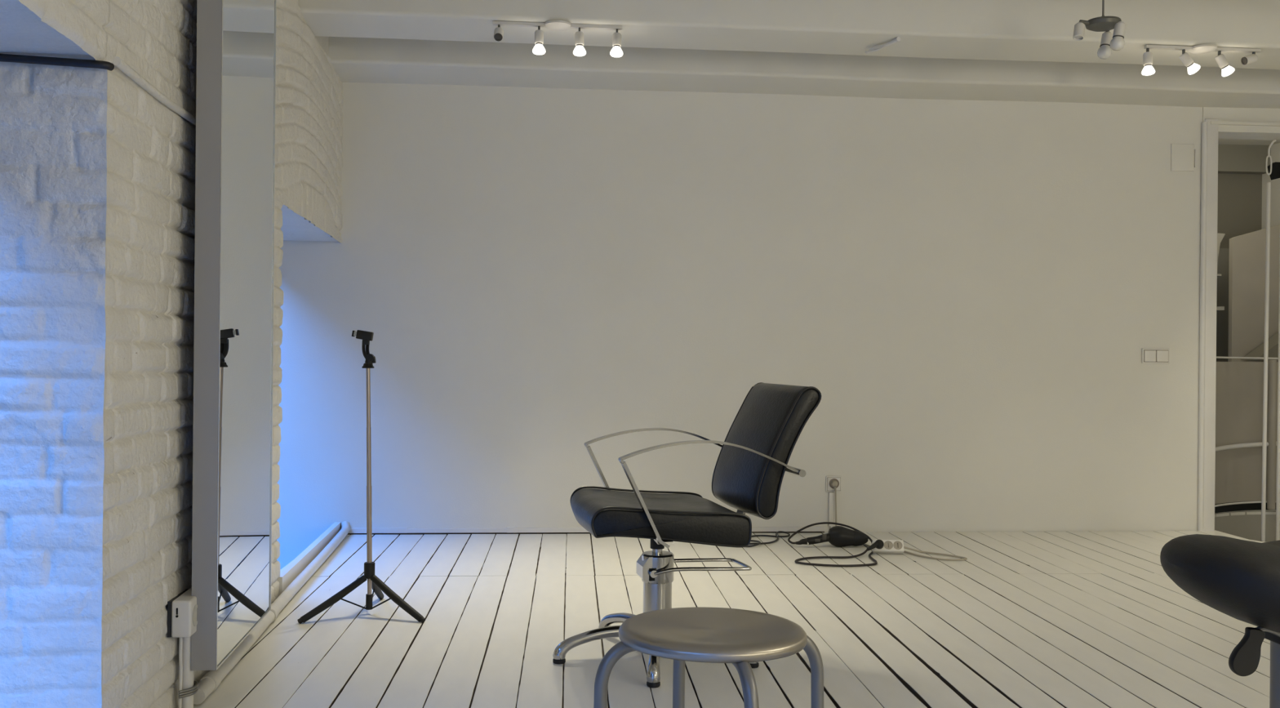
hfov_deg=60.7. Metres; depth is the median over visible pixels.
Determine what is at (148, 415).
wall
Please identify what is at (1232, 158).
wall
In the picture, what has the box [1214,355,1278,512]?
balustrade
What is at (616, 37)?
socket
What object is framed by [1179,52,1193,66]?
socket
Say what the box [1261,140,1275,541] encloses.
tension rod
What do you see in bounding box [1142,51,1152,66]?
socket
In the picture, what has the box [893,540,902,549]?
socket
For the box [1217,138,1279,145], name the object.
ceiling
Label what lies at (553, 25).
track light
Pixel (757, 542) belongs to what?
cable
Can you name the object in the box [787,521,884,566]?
hair dryer
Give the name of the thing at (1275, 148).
wall
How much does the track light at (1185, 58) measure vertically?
0.125 m
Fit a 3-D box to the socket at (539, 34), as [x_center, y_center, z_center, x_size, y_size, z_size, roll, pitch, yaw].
[-0.406,-1.272,4.394,0.037,0.055,0.041,1,0,-4]
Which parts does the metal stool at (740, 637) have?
leg, leg, seat, leg, leg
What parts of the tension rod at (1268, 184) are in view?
rod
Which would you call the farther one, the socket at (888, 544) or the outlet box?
the socket at (888, 544)
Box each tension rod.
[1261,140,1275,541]
[1267,161,1279,540]
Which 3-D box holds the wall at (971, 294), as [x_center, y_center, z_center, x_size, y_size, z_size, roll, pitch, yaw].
[0.439,-0.121,5.601,5.023,2.950,0.120,1,0,-5]
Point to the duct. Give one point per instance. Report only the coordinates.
(831, 495)
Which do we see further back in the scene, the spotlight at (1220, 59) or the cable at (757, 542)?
the cable at (757, 542)
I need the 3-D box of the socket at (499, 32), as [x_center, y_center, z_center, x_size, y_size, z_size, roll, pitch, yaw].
[-0.565,-1.278,4.368,0.037,0.059,0.059,1,0,-4]
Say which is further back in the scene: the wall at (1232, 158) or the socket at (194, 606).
the wall at (1232, 158)
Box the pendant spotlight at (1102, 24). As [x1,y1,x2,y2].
[1072,0,1125,59]
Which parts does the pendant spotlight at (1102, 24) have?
arm, hanging rod, bulb, bulb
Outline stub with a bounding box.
[865,36,900,53]
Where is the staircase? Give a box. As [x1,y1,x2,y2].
[1216,224,1279,361]
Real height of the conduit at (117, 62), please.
0.026 m
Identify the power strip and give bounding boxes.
[830,480,967,560]
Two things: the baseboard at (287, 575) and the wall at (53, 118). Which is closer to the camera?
the wall at (53, 118)
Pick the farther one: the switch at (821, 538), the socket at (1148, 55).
the switch at (821, 538)
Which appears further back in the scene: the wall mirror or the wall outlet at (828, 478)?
the wall outlet at (828, 478)
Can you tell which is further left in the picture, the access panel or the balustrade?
the access panel
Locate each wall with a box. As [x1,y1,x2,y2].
[0,0,343,707]
[0,62,107,707]
[276,82,1202,569]
[1214,511,1275,541]
[1217,144,1271,174]
[1217,173,1262,248]
[1261,142,1279,229]
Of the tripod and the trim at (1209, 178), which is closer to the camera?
the tripod
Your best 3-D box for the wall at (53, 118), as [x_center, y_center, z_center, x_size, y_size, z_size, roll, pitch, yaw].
[-1.314,0.150,2.183,0.465,1.476,0.032,1,0,-7]
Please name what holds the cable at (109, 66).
attached to the wall at (53, 118)
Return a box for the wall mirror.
[191,0,276,670]
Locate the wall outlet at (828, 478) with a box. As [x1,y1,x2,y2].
[825,475,841,491]
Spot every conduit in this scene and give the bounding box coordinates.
[112,56,195,125]
[177,635,198,707]
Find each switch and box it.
[814,533,826,542]
[1141,347,1169,363]
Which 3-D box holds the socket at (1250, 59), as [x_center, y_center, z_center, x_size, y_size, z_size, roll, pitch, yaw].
[2.604,-1.257,4.668,0.059,0.048,0.037,1,0,-10]
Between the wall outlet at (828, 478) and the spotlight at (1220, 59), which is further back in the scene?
the wall outlet at (828, 478)
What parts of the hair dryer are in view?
handle, motor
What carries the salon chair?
on the floor
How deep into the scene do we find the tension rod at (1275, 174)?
5.99 m
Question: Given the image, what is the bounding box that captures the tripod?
[297,329,425,623]
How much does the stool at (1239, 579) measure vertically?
0.587 m
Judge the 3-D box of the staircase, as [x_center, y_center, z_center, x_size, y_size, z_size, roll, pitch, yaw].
[4.274,-0.021,7.614,0.890,1.920,0.620,1,0,-4]
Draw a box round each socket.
[192,604,197,626]
[493,26,503,39]
[534,30,543,44]
[574,31,584,45]
[612,32,621,46]
[884,540,893,549]
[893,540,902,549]
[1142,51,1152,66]
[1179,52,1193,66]
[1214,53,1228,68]
[1244,53,1257,65]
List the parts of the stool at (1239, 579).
seat, lever rod, seat plate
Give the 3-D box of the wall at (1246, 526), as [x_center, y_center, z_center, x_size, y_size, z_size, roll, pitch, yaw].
[3.762,1.684,5.719,1.544,1.500,1.543,1,0,-4]
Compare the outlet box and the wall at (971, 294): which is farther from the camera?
the wall at (971, 294)
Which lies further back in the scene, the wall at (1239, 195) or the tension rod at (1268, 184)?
the wall at (1239, 195)
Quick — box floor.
[177,509,1275,707]
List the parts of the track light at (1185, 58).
bulb, bulb, rail, mount plate, bulb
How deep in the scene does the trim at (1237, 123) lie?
5.75 m
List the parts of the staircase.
newel panel, panel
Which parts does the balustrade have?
rail, rail, rail, post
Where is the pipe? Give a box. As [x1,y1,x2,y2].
[193,520,350,704]
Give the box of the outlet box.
[167,587,197,637]
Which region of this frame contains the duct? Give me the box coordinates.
[828,492,834,528]
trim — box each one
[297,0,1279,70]
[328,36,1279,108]
[1197,118,1218,530]
[1202,106,1279,140]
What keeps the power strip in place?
on the floor
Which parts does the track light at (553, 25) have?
bulb, rail, mount plate, bulb, bulb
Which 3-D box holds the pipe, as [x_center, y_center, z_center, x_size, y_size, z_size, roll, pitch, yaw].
[-1.284,0.855,4.083,0.049,0.065,2.658,1,0,-7]
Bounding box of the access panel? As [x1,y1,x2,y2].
[1170,143,1195,171]
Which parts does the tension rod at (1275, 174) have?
rod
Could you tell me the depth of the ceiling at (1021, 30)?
4.54 m
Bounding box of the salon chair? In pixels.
[552,382,821,687]
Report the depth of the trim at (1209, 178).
5.72 m
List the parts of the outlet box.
plate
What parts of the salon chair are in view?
leg, leg, leg, armrest, swivel plate, seat, armrest, backrest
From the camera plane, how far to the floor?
3.59 m
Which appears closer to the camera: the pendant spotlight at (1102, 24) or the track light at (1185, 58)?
the pendant spotlight at (1102, 24)
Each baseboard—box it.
[276,521,340,596]
[346,526,825,535]
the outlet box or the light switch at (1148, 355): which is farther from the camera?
the light switch at (1148, 355)
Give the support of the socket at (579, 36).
attached to the track light at (553, 25)
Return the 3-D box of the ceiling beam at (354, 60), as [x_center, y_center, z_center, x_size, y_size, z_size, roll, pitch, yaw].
[1.593,-1.458,5.528,6.566,0.300,0.472,1,0,-5]
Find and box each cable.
[0,53,114,71]
[746,530,790,546]
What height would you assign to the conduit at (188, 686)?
0.204 m
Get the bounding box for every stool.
[593,606,823,707]
[1160,533,1279,707]
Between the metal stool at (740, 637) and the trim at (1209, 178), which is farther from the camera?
the trim at (1209, 178)
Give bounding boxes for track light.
[492,20,622,57]
[1141,44,1261,76]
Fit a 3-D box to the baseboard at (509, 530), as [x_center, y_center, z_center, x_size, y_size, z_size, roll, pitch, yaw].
[-0.254,0.892,5.481,2.401,0.052,0.029,1,0,-5]

